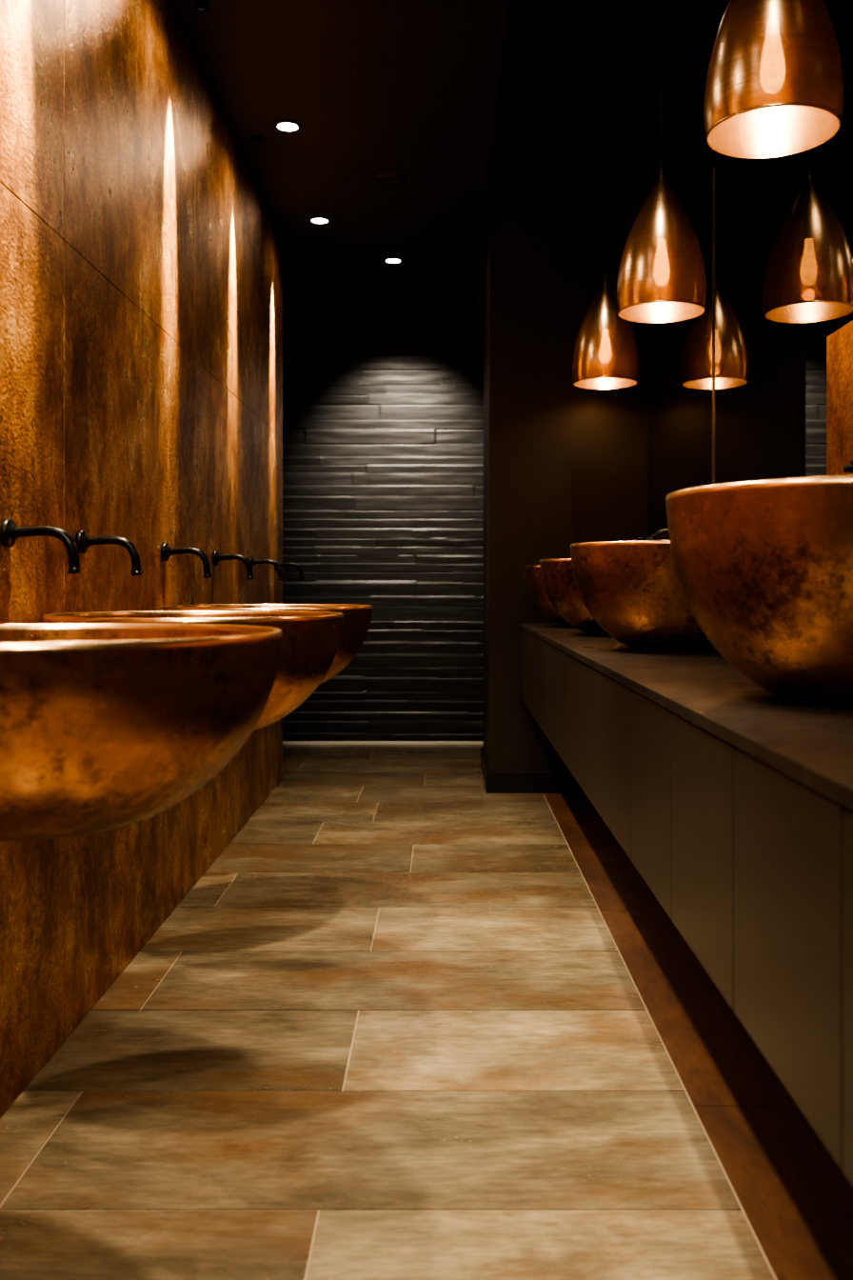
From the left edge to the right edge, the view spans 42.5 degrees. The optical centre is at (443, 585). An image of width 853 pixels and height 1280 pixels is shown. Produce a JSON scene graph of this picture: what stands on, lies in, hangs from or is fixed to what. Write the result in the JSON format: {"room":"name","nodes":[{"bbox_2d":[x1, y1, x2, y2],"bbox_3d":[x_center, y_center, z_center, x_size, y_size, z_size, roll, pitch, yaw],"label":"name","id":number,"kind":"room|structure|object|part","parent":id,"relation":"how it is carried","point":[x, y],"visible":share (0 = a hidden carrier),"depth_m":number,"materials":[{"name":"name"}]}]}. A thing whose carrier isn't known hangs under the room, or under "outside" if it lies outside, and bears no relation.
{"room":"public restroom","nodes":[
{"label":"public restroom","id":0,"kind":"room"},
{"bbox_2d":[0,0,282,1118],"bbox_3d":[-0.890,-0.365,1.892,0.200,2.630,6.984,0,0,0],"label":"wall","id":1,"kind":"structure","parent":0,"point":[141,252],"depth_m":2.69,"materials":[{"name":"orange metal"}]},
{"bbox_2d":[0,518,80,573],"bbox_3d":[-0.722,-0.071,1.970,0.137,0.099,0.052,0,0,0],"label":"faucet","id":2,"kind":"object","parent":1,"relation":"attached to","point":[10,532],"visible":1,"depth_m":1.96,"materials":[{"name":"black metal"}]},
{"bbox_3d":[-0.723,-0.069,1.970,0.135,0.080,0.019,0,0,0],"label":"spout","id":3,"kind":"part","parent":2,"relation":"part of","materials":[{"name":"black metal"}]},
{"bbox_2d":[75,529,141,575],"bbox_3d":[-0.722,-0.071,2.370,0.137,0.099,0.052,0,0,0],"label":"faucet","id":4,"kind":"object","parent":1,"relation":"attached to","point":[83,541],"visible":1,"depth_m":2.36,"materials":[{"name":"black metal"}]},
{"bbox_3d":[-0.723,-0.069,2.370,0.135,0.080,0.019,0,0,0],"label":"spout","id":5,"kind":"part","parent":4,"relation":"part of","materials":[{"name":"black metal"}]},
{"bbox_2d":[0,622,282,840],"bbox_3d":[-0.495,0.174,1.350,0.585,0.236,0.583,0,0,0],"label":"basin","id":6,"kind":"object","parent":1,"relation":"attached to","point":[104,727],"visible":1,"depth_m":1.16,"materials":[{"name":"brown metal"}]},
{"bbox_2d":[160,542,211,578],"bbox_3d":[-0.722,-0.071,3.080,0.137,0.099,0.052,0,0,0],"label":"faucet","id":7,"kind":"object","parent":1,"relation":"attached to","point":[167,551],"visible":1,"depth_m":3.07,"materials":[{"name":"black metal"}]},
{"bbox_3d":[-0.723,-0.069,3.080,0.135,0.080,0.019,0,0,0],"label":"spout","id":8,"kind":"part","parent":7,"relation":"part of","materials":[{"name":"black metal"}]},
{"bbox_2d":[42,610,343,730],"bbox_3d":[-0.495,0.174,2.200,0.585,0.236,0.583,0,0,0],"label":"basin","id":9,"kind":"object","parent":1,"relation":"attached to","point":[310,640],"visible":0.32,"depth_m":2.07,"materials":[{"name":"brown metal"}]},
{"bbox_2d":[212,550,253,579],"bbox_3d":[-0.722,-0.071,3.760,0.137,0.099,0.052,0,0,0],"label":"faucet","id":10,"kind":"object","parent":1,"relation":"attached to","point":[216,557],"visible":1,"depth_m":3.75,"materials":[{"name":"black metal"}]},
{"bbox_3d":[-0.723,-0.069,3.760,0.135,0.080,0.019,0,0,0],"label":"spout","id":11,"kind":"part","parent":10,"relation":"part of","materials":[{"name":"black metal"}]},
{"bbox_2d":[248,556,282,579],"bbox_3d":[-0.722,-0.071,4.450,0.137,0.099,0.052,0,0,0],"label":"faucet","id":12,"kind":"object","parent":1,"relation":"attached to","point":[252,561],"visible":0.88,"depth_m":4.44,"materials":[{"name":"black metal"}]},
{"bbox_3d":[-0.723,-0.069,4.450,0.135,0.080,0.019,0,0,0],"label":"spout","id":13,"kind":"part","parent":12,"relation":"part of","materials":[{"name":"black metal"}]},
{"bbox_2d":[160,603,372,684],"bbox_3d":[-0.495,0.174,3.080,0.585,0.236,0.583,0,0,0],"label":"basin","id":14,"kind":"object","parent":1,"relation":"attached to","point":[356,622],"visible":0.21,"depth_m":2.97,"materials":[{"name":"brown metal"}]},
{"bbox_2d":[274,560,304,580],"bbox_3d":[-0.722,-0.071,5.130,0.137,0.099,0.052,0,0,0],"label":"faucet","id":15,"kind":"object","parent":1,"relation":"attached to","point":[294,565],"visible":0.72,"depth_m":5.12,"materials":[{"name":"black metal"}]},
{"bbox_3d":[-0.723,-0.069,5.130,0.135,0.080,0.019,0,0,0],"label":"spout","id":16,"kind":"part","parent":15,"relation":"part of","materials":[{"name":"black metal"}]},
{"bbox_2d":[168,0,509,307],"bbox_3d":[-0.855,-2.040,2.560,2.090,0.720,8.320,0,0,0],"label":"ceiling","id":17,"kind":"structure","parent":0,"point":[372,87],"depth_m":4.03,"materials":[{"name":"black paint"}]},
{"bbox_2d":[193,0,208,14],"bbox_3d":[-0.700,-1.669,3.160,0.044,0.021,0.044,0,0,0],"label":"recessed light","id":18,"kind":"object","parent":17,"relation":"in","point":[201,7],"visible":1,"depth_m":3.15,"materials":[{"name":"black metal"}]},
{"bbox_2d":[273,120,301,132],"bbox_3d":[-0.570,-1.676,4.000,0.106,0.006,0.106,0,0,0],"label":"recessed light","id":19,"kind":"object","parent":17,"relation":"in","point":[284,126],"visible":1,"depth_m":4.00,"materials":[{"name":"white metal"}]},
{"bbox_2d":[307,216,331,224],"bbox_3d":[-0.570,-1.676,5.030,0.106,0.006,0.106,0,0,0],"label":"recessed light","id":20,"kind":"object","parent":17,"relation":"in","point":[317,220],"visible":1,"depth_m":5.03,"materials":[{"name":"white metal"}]},
{"bbox_2d":[382,257,403,263],"bbox_3d":[-0.260,-1.676,5.650,0.106,0.006,0.106,0,0,0],"label":"recessed light","id":21,"kind":"object","parent":17,"relation":"in","point":[390,260],"visible":1,"depth_m":5.64,"materials":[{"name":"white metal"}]},
{"bbox_2d":[572,48,639,389],"bbox_3d":[0.700,-1.587,4.740,0.285,1.425,0.285,0,0,0],"label":"pendant lamp","id":22,"kind":"object","parent":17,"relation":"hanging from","point":[606,353],"visible":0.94,"depth_m":4.65,"materials":[{"name":"orange metal"}]},
{"bbox_3d":[0.700,-1.107,4.740,0.285,0.465,0.285,0,0,0],"label":"lamp shade","id":23,"kind":"part","parent":22,"relation":"part of","materials":[{"name":"orange metal"}]},
{"bbox_3d":[0.700,-1.815,4.740,0.016,0.961,0.016,0,0,0],"label":"cord","id":24,"kind":"part","parent":22,"relation":"part of","materials":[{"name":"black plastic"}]},
{"bbox_2d":[617,0,707,322],"bbox_3d":[0.700,-1.588,3.520,0.285,1.422,0.285,0,0,0],"label":"pendant lamp","id":25,"kind":"object","parent":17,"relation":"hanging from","point":[662,276],"visible":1,"depth_m":3.43,"materials":[{"name":"orange metal"}]},
{"bbox_3d":[0.700,-1.817,3.520,0.016,0.958,0.016,0,0,0],"label":"cord","id":26,"kind":"part","parent":25,"relation":"part of","materials":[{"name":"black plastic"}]},
{"bbox_3d":[0.700,-1.111,3.520,0.285,0.465,0.285,0,0,0],"label":"lamp shade","id":27,"kind":"part","parent":25,"relation":"part of","materials":[{"name":"orange metal"}]},
{"bbox_2d":[703,0,843,159],"bbox_3d":[0.700,-1.631,2.330,0.285,1.337,0.285,0,0,7],"label":"pendant lamp","id":28,"kind":"object","parent":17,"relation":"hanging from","point":[774,83],"visible":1,"depth_m":2.23,"materials":[{"name":"orange metal"}]},
{"bbox_2d":[282,307,483,740],"bbox_3d":[-0.477,-0.365,6.659,2.845,2.630,0.121,0,0,0],"label":"wall","id":29,"kind":"structure","parent":0,"point":[383,408],"depth_m":6.61,"materials":[{"name":"black stone"}]},
{"bbox_2d":[282,740,483,744],"bbox_3d":[-0.700,0.942,6.570,2.400,0.016,0.020,0,0,0],"label":"trim","id":30,"kind":"structure","parent":29,"relation":"attached to","point":[284,742],"depth_m":6.56,"materials":[{"name":"white metal"}]},
{"bbox_2d":[376,170,408,183],"bbox_3d":[-0.210,-1.673,4.490,0.132,0.011,0.132,0,0,0],"label":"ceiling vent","id":31,"kind":"object","parent":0,"point":[387,176],"depth_m":4.47,"materials":[{"name":"black"}]},
{"bbox_2d":[0,744,852,1279],"bbox_3d":[-0.427,1.000,2.535,2.945,0.100,8.270,0,0,0],"label":"floor","id":32,"kind":"structure","parent":0,"point":[412,1020],"depth_m":2.07,"materials":[{"name":"brown tile"}]},
{"bbox_2d":[519,623,852,1185],"bbox_3d":[0.645,0.561,1.715,0.598,0.776,6.629,0,0,0],"label":"vanity cabinet","id":33,"kind":"object","parent":32,"relation":"on","point":[730,796],"depth_m":1.36,"materials":[{"name":"wood"}]},
{"bbox_2d":[524,564,573,626],"bbox_3d":[0.622,0.044,4.620,0.560,0.257,0.560,0,0,-24],"label":"vessel sink","id":34,"kind":"object","parent":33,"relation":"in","point":[533,575],"visible":0.22,"depth_m":4.52,"materials":[{"name":"brown metal"}]},
{"bbox_2d":[540,558,609,635],"bbox_3d":[0.622,0.040,3.880,0.560,0.265,0.560,0,0,-24],"label":"vessel sink","id":35,"kind":"object","parent":33,"relation":"in","point":[559,582],"visible":0.23,"depth_m":3.75,"materials":[{"name":"brown metal"}]},
{"bbox_2d":[570,540,715,651],"bbox_3d":[0.622,0.030,2.950,0.560,0.285,0.560,0,0,-21],"label":"vessel sink","id":36,"kind":"object","parent":33,"relation":"in","point":[632,590],"visible":0.62,"depth_m":2.76,"materials":[{"name":"brown metal"}]},
{"bbox_2d":[665,475,852,705],"bbox_3d":[0.622,0.015,1.660,0.560,0.314,0.560,0,0,-21],"label":"vessel sink","id":37,"kind":"object","parent":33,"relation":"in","point":[765,568],"visible":1,"depth_m":1.49,"materials":[{"name":"brown metal"}]},
{"bbox_2d":[483,84,649,772],"bbox_3d":[0.578,-0.675,5.405,0.735,3.250,0.750,0,0,0],"label":"wall","id":38,"kind":"structure","parent":0,"point":[566,464],"depth_m":5.03,"materials":[{"name":"black paint"}]},
{"bbox_2d":[480,747,584,793],"bbox_3d":[0.570,0.902,5.397,0.750,0.095,0.765,0,0,0],"label":"baseboard","id":39,"kind":"structure","parent":38,"relation":"attached to","point":[494,782],"depth_m":5.01,"materials":[{"name":"black wood"}]},
{"bbox_2d":[648,0,852,539],"bbox_3d":[0.938,-1.055,1.735,0.012,2.450,6.567,0,0,0],"label":"wall mirror","id":40,"kind":"object","parent":38,"relation":"attached to","point":[737,389],"depth_m":3.42,"materials":[{"name":"black mirror"}]},
{"bbox_2d":[637,528,669,539],"bbox_3d":[0.731,-0.143,2.970,0.411,0.067,0.052,0,0,0],"label":"faucet","id":41,"kind":"object","parent":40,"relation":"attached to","point":[662,532],"depth_m":2.96,"materials":[{"name":"black metal"}]},
{"bbox_2d":[843,460,852,473],"bbox_3d":[0.772,-0.208,1.700,0.301,0.067,0.052,0,0,0],"label":"faucet","id":42,"kind":"object","parent":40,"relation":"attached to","point":[847,468],"depth_m":1.69,"materials":[{"name":"black metal"}]},
{"bbox_2d":[500,0,683,85],"bbox_3d":[0.627,-2.350,2.560,0.875,0.100,8.320,0,0,0],"label":"ceiling","id":43,"kind":"structure","parent":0,"point":[549,42],"depth_m":4.61,"materials":[{"name":"black paint"}]}
]}

